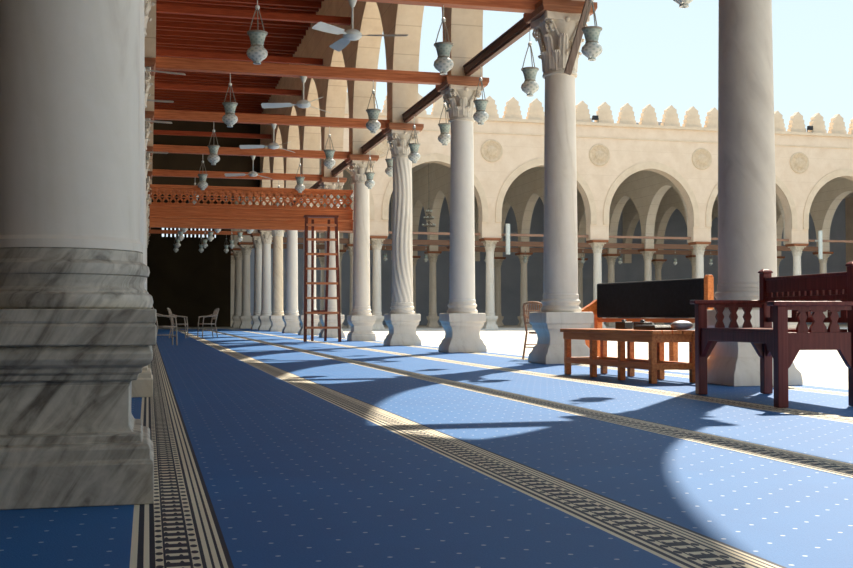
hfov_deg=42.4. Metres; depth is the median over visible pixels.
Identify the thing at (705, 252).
tie beam
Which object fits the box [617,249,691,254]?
tie beam
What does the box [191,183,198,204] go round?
lamp
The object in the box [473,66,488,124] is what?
lamp
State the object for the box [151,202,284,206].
tie beam
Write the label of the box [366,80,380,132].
lamp
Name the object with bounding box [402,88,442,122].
tie
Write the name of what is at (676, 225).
wall
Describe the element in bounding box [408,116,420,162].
lamp
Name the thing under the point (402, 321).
marble column
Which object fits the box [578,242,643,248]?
tie beam
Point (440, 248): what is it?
tie beam
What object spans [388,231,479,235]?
tie
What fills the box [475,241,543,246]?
tie beam
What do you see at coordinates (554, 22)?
marble column
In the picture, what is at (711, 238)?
tie
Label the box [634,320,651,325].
box
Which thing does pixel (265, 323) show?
marble column
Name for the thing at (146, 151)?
ceiling fan
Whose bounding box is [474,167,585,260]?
wall
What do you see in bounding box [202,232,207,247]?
lamp
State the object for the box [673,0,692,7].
lamp
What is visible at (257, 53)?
hanging lamp
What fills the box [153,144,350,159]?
tie beam
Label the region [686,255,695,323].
marble column
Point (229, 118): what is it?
lamp
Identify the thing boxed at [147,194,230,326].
wall
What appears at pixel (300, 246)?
tie beam
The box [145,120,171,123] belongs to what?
ceiling fan
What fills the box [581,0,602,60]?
lamp
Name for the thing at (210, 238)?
lamp
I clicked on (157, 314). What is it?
armchair
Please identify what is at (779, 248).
tie beam
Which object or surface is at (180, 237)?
lamp
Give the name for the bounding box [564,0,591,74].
board
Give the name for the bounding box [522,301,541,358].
chair
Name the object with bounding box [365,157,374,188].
lamp
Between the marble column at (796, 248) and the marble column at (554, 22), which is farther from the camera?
the marble column at (796, 248)
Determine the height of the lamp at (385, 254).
1.065 m
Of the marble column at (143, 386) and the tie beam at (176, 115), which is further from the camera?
the tie beam at (176, 115)
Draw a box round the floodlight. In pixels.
[592,115,598,121]
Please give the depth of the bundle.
11.09 m
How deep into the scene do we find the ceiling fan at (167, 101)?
20.68 m
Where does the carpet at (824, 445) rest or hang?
on the floor
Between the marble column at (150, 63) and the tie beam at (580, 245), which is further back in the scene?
the tie beam at (580, 245)
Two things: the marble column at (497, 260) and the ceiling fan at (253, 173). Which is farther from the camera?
the marble column at (497, 260)
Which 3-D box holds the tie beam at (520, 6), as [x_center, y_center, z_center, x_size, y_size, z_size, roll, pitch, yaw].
[-2.579,-4.102,15.002,8.695,0.200,0.200,0,-2,-14]
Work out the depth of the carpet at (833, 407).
11.38 m
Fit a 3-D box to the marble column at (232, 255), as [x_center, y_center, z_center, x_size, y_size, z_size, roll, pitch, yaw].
[-13.893,0.434,78.409,1.000,5.200,1.000,0,-2,-14]
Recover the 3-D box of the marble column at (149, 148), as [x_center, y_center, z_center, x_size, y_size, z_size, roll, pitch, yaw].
[-7.770,-1.050,29.447,0.840,5.200,0.840,0,-2,-14]
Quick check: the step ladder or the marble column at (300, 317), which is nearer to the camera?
the step ladder
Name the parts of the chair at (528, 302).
leg, backrest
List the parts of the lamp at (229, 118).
lamp glass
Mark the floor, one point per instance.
(821, 368)
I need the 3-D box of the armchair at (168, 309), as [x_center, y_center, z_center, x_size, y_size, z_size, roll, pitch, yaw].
[-7.863,1.228,34.720,0.645,0.962,0.588,0,-2,-4]
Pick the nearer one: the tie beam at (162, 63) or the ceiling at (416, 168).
the tie beam at (162, 63)
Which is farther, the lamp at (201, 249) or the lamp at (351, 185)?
the lamp at (201, 249)
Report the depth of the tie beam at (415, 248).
75.48 m
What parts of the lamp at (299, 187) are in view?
lamp glass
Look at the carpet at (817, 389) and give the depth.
13.00 m
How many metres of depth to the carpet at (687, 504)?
4.81 m
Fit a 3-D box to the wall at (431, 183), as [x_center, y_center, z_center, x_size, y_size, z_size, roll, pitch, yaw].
[0.500,-5.249,75.753,0.620,6.000,24.960,0,-2,-14]
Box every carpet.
[0,397,141,567]
[129,329,681,567]
[175,329,852,567]
[203,329,852,477]
[231,329,852,422]
[267,330,847,395]
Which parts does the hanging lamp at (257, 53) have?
lamp glass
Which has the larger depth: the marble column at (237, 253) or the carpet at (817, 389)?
the marble column at (237, 253)
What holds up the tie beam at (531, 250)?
attached to the wall at (523, 193)
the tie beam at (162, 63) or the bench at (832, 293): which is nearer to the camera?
the bench at (832, 293)
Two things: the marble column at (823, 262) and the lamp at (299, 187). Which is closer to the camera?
the lamp at (299, 187)
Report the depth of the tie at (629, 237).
65.60 m
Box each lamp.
[173,237,178,251]
[175,232,180,247]
[178,231,183,240]
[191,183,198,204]
[197,160,207,189]
[199,238,203,252]
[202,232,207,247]
[207,129,219,164]
[208,229,213,240]
[222,73,237,126]
[224,238,228,252]
[229,233,234,248]
[237,229,242,241]
[246,0,267,64]
[295,164,304,192]
[323,126,335,168]
[334,180,342,206]
[349,172,353,197]
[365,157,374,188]
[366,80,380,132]
[383,248,387,260]
[385,142,392,176]
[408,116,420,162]
[434,5,453,74]
[438,103,450,145]
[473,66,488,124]
[521,29,538,96]
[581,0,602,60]
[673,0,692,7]
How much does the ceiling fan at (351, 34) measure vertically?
0.582 m
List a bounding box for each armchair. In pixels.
[151,306,177,345]
[167,308,187,337]
[197,308,218,337]
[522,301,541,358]
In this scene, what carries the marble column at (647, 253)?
on the step
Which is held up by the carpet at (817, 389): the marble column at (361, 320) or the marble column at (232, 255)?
the marble column at (361, 320)
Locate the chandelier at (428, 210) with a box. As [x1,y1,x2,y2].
[422,207,435,226]
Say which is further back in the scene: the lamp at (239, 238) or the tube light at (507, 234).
the tube light at (507, 234)
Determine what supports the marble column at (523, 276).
on the step
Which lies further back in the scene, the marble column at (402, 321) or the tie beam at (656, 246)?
the tie beam at (656, 246)
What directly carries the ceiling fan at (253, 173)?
hanging from the tie beam at (178, 149)
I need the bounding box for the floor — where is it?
[158,327,847,388]
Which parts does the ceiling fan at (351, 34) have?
blade, blade, down rod, motor, blade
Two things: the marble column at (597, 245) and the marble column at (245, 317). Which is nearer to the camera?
the marble column at (597, 245)
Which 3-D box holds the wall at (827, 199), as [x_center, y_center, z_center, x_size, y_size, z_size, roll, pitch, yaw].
[26.209,-5.053,82.256,0.620,6.000,24.960,0,-2,-14]
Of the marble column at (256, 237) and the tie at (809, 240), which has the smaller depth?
the marble column at (256, 237)
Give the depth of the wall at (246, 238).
71.58 m
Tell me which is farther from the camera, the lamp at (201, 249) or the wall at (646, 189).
the wall at (646, 189)
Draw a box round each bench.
[581,275,713,361]
[690,261,852,407]
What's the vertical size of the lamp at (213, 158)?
0.990 m
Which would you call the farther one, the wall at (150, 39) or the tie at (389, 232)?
the tie at (389, 232)
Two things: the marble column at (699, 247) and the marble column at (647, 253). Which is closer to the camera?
the marble column at (699, 247)
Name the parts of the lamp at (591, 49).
lamp glass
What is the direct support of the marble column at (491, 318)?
on the step
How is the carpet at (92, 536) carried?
on the floor
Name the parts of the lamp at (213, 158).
lamp glass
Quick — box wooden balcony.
[149,184,352,230]
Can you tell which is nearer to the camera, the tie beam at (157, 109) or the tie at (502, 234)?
the tie beam at (157, 109)
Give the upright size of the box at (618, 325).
0.105 m
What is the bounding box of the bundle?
[670,320,692,329]
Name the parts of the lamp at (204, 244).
lamp glass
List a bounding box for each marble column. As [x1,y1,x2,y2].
[0,0,156,509]
[131,0,152,396]
[144,0,154,367]
[145,57,155,107]
[145,111,153,281]
[146,146,152,177]
[146,171,151,197]
[146,190,151,289]
[146,204,150,224]
[230,248,241,326]
[231,253,234,326]
[237,242,253,327]
[250,233,261,328]
[258,230,272,329]
[269,230,284,331]
[282,230,299,332]
[298,194,321,334]
[316,255,324,325]
[318,177,346,337]
[339,250,345,326]
[344,154,378,340]
[345,244,352,327]
[370,236,386,328]
[382,122,423,345]
[413,256,420,325]
[424,251,441,326]
[435,75,488,352]
[479,238,500,328]
[494,257,505,325]
[515,252,532,325]
[523,0,596,363]
[578,258,587,308]
[586,240,608,327]
[602,254,619,325]
[638,249,657,324]
[651,259,666,324]
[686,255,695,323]
[688,242,710,327]
[707,0,802,386]
[777,256,784,276]
[785,243,808,275]
[813,252,833,326]
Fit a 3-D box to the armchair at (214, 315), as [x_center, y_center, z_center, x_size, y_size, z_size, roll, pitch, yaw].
[-7.111,1.265,35.946,0.645,0.962,0.588,1,-2,-29]
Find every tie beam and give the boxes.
[149,230,250,234]
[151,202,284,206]
[152,169,322,180]
[152,190,298,197]
[153,130,271,138]
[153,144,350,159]
[154,83,301,95]
[154,109,389,128]
[156,4,350,25]
[156,49,322,65]
[156,57,446,84]
[157,109,281,114]
[252,237,348,243]
[252,244,324,248]
[343,245,428,250]
[357,0,539,12]
[370,239,449,244]
[438,246,519,251]
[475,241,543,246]
[529,248,607,253]
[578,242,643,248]
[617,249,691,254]
[654,244,717,249]
[704,251,717,254]
[777,246,817,251]
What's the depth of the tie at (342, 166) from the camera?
34.42 m
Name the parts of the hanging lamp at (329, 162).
lamp glass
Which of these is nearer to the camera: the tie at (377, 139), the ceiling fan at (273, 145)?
the ceiling fan at (273, 145)
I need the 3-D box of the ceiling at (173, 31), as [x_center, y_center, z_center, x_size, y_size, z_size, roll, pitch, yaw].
[-7.400,-9.555,33.449,9.115,0.530,86.700,0,-2,-14]
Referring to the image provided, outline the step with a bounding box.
[299,324,847,329]
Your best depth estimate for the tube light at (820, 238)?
67.71 m
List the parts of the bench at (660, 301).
armrest, post, rail, post, post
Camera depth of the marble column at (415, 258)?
81.48 m
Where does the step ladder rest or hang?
on the carpet at (833, 407)
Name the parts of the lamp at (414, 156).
lamp glass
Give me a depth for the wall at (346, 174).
69.80 m
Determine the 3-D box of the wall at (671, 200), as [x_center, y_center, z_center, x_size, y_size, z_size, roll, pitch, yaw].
[19.782,-5.102,80.630,0.620,6.000,24.960,0,-2,-14]
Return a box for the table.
[560,328,694,383]
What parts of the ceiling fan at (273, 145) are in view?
blade, motor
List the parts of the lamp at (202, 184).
lamp glass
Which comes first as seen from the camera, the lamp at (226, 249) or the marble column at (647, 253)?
the lamp at (226, 249)
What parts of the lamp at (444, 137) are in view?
lamp glass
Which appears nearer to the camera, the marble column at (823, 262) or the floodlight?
the floodlight
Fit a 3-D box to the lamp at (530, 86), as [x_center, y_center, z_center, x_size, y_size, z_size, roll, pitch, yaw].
[1.636,-3.502,17.392,0.290,1.065,0.290,0,-2,-14]
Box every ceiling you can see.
[154,0,323,113]
[319,159,852,198]
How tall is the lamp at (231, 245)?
0.990 m
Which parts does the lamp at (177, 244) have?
lamp glass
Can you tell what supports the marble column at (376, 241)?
on the step
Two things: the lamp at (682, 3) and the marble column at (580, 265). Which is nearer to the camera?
the lamp at (682, 3)
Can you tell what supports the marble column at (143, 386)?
on the carpet at (92, 536)
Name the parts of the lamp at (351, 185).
lamp glass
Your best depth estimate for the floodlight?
64.58 m
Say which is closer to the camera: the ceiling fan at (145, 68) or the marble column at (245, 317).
the ceiling fan at (145, 68)
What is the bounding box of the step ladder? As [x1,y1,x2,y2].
[303,215,340,341]
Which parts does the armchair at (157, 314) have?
arm, leg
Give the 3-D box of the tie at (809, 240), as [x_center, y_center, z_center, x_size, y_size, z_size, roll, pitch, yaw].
[26.143,-2.672,68.927,5.430,0.140,0.160,0,-2,-14]
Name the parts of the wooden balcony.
rail, panel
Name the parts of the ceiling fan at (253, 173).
blade, motor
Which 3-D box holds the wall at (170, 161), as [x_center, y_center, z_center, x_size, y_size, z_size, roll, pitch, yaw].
[-12.794,-6.606,55.525,8.725,4.100,0.300,0,-2,-14]
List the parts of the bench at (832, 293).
leg, armrest, rail, arm rail, long rail, post, seat, leg, rail, rail, armrest, rail, arm rail, post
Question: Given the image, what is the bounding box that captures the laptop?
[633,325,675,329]
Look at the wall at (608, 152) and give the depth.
65.04 m
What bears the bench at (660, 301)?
on the floor
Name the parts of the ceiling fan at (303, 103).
blade, motor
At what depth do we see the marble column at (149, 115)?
24.46 m
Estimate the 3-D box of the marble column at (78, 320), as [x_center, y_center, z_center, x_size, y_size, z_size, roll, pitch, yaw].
[-1.391,-1.807,4.248,0.840,5.200,0.840,0,-2,-14]
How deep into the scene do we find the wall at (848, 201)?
97.16 m
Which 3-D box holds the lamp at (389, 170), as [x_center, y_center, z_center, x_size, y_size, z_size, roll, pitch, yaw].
[-0.890,-3.202,27.373,0.290,1.065,0.290,0,-2,-14]
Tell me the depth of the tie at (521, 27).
18.85 m
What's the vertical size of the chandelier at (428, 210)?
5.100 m
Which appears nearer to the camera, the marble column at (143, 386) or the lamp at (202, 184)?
the marble column at (143, 386)
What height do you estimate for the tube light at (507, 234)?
1.750 m
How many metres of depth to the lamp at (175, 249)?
58.82 m
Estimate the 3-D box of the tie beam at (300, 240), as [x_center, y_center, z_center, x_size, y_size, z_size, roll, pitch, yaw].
[-7.736,-2.690,67.678,5.990,0.320,0.200,0,-2,-14]
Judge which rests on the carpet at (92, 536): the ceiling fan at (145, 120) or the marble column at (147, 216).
the marble column at (147, 216)
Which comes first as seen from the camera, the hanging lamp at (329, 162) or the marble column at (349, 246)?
the hanging lamp at (329, 162)
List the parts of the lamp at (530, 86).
lamp glass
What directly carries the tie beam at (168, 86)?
attached to the wall at (150, 39)
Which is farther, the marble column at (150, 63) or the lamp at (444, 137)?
the lamp at (444, 137)
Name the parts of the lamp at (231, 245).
lamp glass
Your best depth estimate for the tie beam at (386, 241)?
69.52 m
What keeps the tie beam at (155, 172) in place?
attached to the wall at (150, 39)
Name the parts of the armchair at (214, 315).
backrest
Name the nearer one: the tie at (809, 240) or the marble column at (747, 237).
the marble column at (747, 237)
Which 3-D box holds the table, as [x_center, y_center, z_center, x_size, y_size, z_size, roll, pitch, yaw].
[2.177,0.761,11.990,0.582,0.530,2.080,1,-2,-19]
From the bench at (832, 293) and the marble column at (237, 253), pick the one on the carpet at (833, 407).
the bench at (832, 293)
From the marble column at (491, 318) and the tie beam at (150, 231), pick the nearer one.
the tie beam at (150, 231)
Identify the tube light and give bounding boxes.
[504,224,509,254]
[815,231,822,258]
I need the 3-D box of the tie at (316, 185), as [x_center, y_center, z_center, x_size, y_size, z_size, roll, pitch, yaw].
[-3.730,-3.498,38.608,0.180,0.190,4.490,0,-2,-14]
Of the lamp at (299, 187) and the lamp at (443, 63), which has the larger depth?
the lamp at (299, 187)
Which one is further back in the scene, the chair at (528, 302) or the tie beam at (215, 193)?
the tie beam at (215, 193)
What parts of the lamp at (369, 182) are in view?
lamp glass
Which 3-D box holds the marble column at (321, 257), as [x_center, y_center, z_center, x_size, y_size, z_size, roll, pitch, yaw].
[-7.466,0.482,80.035,1.000,5.200,1.000,0,-2,-14]
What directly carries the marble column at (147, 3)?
on the carpet at (92, 536)
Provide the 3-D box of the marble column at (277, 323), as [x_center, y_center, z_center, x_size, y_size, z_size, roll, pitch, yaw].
[-6.888,-0.403,51.003,0.840,5.200,0.840,0,-2,-14]
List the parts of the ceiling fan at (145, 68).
blade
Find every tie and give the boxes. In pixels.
[284,230,352,232]
[309,182,320,188]
[331,161,348,176]
[361,131,386,153]
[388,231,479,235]
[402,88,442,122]
[463,18,530,75]
[501,233,587,237]
[609,236,690,239]
[711,238,788,240]
[808,239,852,242]
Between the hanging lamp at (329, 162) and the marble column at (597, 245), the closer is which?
the hanging lamp at (329, 162)
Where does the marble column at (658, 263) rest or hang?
on the step
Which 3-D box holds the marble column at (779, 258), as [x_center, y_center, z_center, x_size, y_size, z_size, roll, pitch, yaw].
[26.143,0.552,82.349,1.000,5.200,1.000,0,-2,-14]
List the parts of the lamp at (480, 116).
lamp glass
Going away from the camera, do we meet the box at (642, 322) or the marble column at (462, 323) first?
the box at (642, 322)
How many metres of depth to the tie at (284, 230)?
60.80 m
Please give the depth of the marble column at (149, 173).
34.32 m
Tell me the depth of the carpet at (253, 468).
4.14 m
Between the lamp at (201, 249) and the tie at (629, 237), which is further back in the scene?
the tie at (629, 237)
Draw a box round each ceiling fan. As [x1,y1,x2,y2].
[145,68,185,74]
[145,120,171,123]
[146,151,168,153]
[147,99,173,102]
[225,155,271,178]
[239,124,294,152]
[261,76,329,112]
[312,0,407,51]
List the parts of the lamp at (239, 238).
lamp glass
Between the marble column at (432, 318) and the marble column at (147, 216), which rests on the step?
the marble column at (432, 318)
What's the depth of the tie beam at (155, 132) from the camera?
50.41 m
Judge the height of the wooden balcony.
1.160 m
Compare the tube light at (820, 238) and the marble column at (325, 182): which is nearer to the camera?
the marble column at (325, 182)
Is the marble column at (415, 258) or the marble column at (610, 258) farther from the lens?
the marble column at (415, 258)
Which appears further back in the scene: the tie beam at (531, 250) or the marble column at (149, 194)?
the tie beam at (531, 250)
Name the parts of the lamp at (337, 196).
lamp glass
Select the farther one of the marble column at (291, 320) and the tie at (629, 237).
the tie at (629, 237)
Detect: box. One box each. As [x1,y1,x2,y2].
[615,320,632,328]
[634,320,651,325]
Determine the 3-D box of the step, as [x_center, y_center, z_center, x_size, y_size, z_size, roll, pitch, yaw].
[14.765,3.019,78.208,52.975,0.020,26.300,0,-2,-14]
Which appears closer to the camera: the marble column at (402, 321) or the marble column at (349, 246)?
the marble column at (402, 321)
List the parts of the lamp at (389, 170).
lamp glass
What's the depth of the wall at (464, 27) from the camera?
30.81 m
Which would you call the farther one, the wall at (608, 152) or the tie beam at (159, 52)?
the wall at (608, 152)
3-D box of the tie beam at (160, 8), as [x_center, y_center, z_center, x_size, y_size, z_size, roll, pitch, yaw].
[-6.369,-7.470,30.087,8.695,0.200,0.170,0,-2,-14]
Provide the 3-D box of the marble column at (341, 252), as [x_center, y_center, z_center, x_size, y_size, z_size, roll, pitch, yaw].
[-5.994,0.308,74.221,1.000,5.200,1.000,0,-2,-14]
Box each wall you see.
[145,0,155,229]
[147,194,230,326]
[152,120,259,186]
[231,196,251,252]
[246,93,852,243]
[250,197,846,325]
[254,0,584,206]
[316,170,353,258]
[391,163,449,259]
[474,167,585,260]
[577,170,688,257]
[622,187,784,262]
[712,177,852,255]
[845,197,852,323]
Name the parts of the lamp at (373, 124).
lamp glass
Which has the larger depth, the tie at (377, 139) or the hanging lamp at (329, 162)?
the tie at (377, 139)
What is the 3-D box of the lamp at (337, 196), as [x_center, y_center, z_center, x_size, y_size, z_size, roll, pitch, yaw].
[-2.804,-2.975,34.931,0.290,1.065,0.290,0,-2,-14]
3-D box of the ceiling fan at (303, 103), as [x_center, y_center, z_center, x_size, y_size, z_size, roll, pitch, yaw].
[-2.192,-3.545,20.516,1.406,0.582,1.229,-1,-2,32]
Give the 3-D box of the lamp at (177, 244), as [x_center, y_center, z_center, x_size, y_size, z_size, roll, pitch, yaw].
[-12.422,-2.306,54.974,0.290,0.990,0.290,0,-2,-14]
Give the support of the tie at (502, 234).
attached to the wall at (608, 152)
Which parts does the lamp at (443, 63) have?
lamp glass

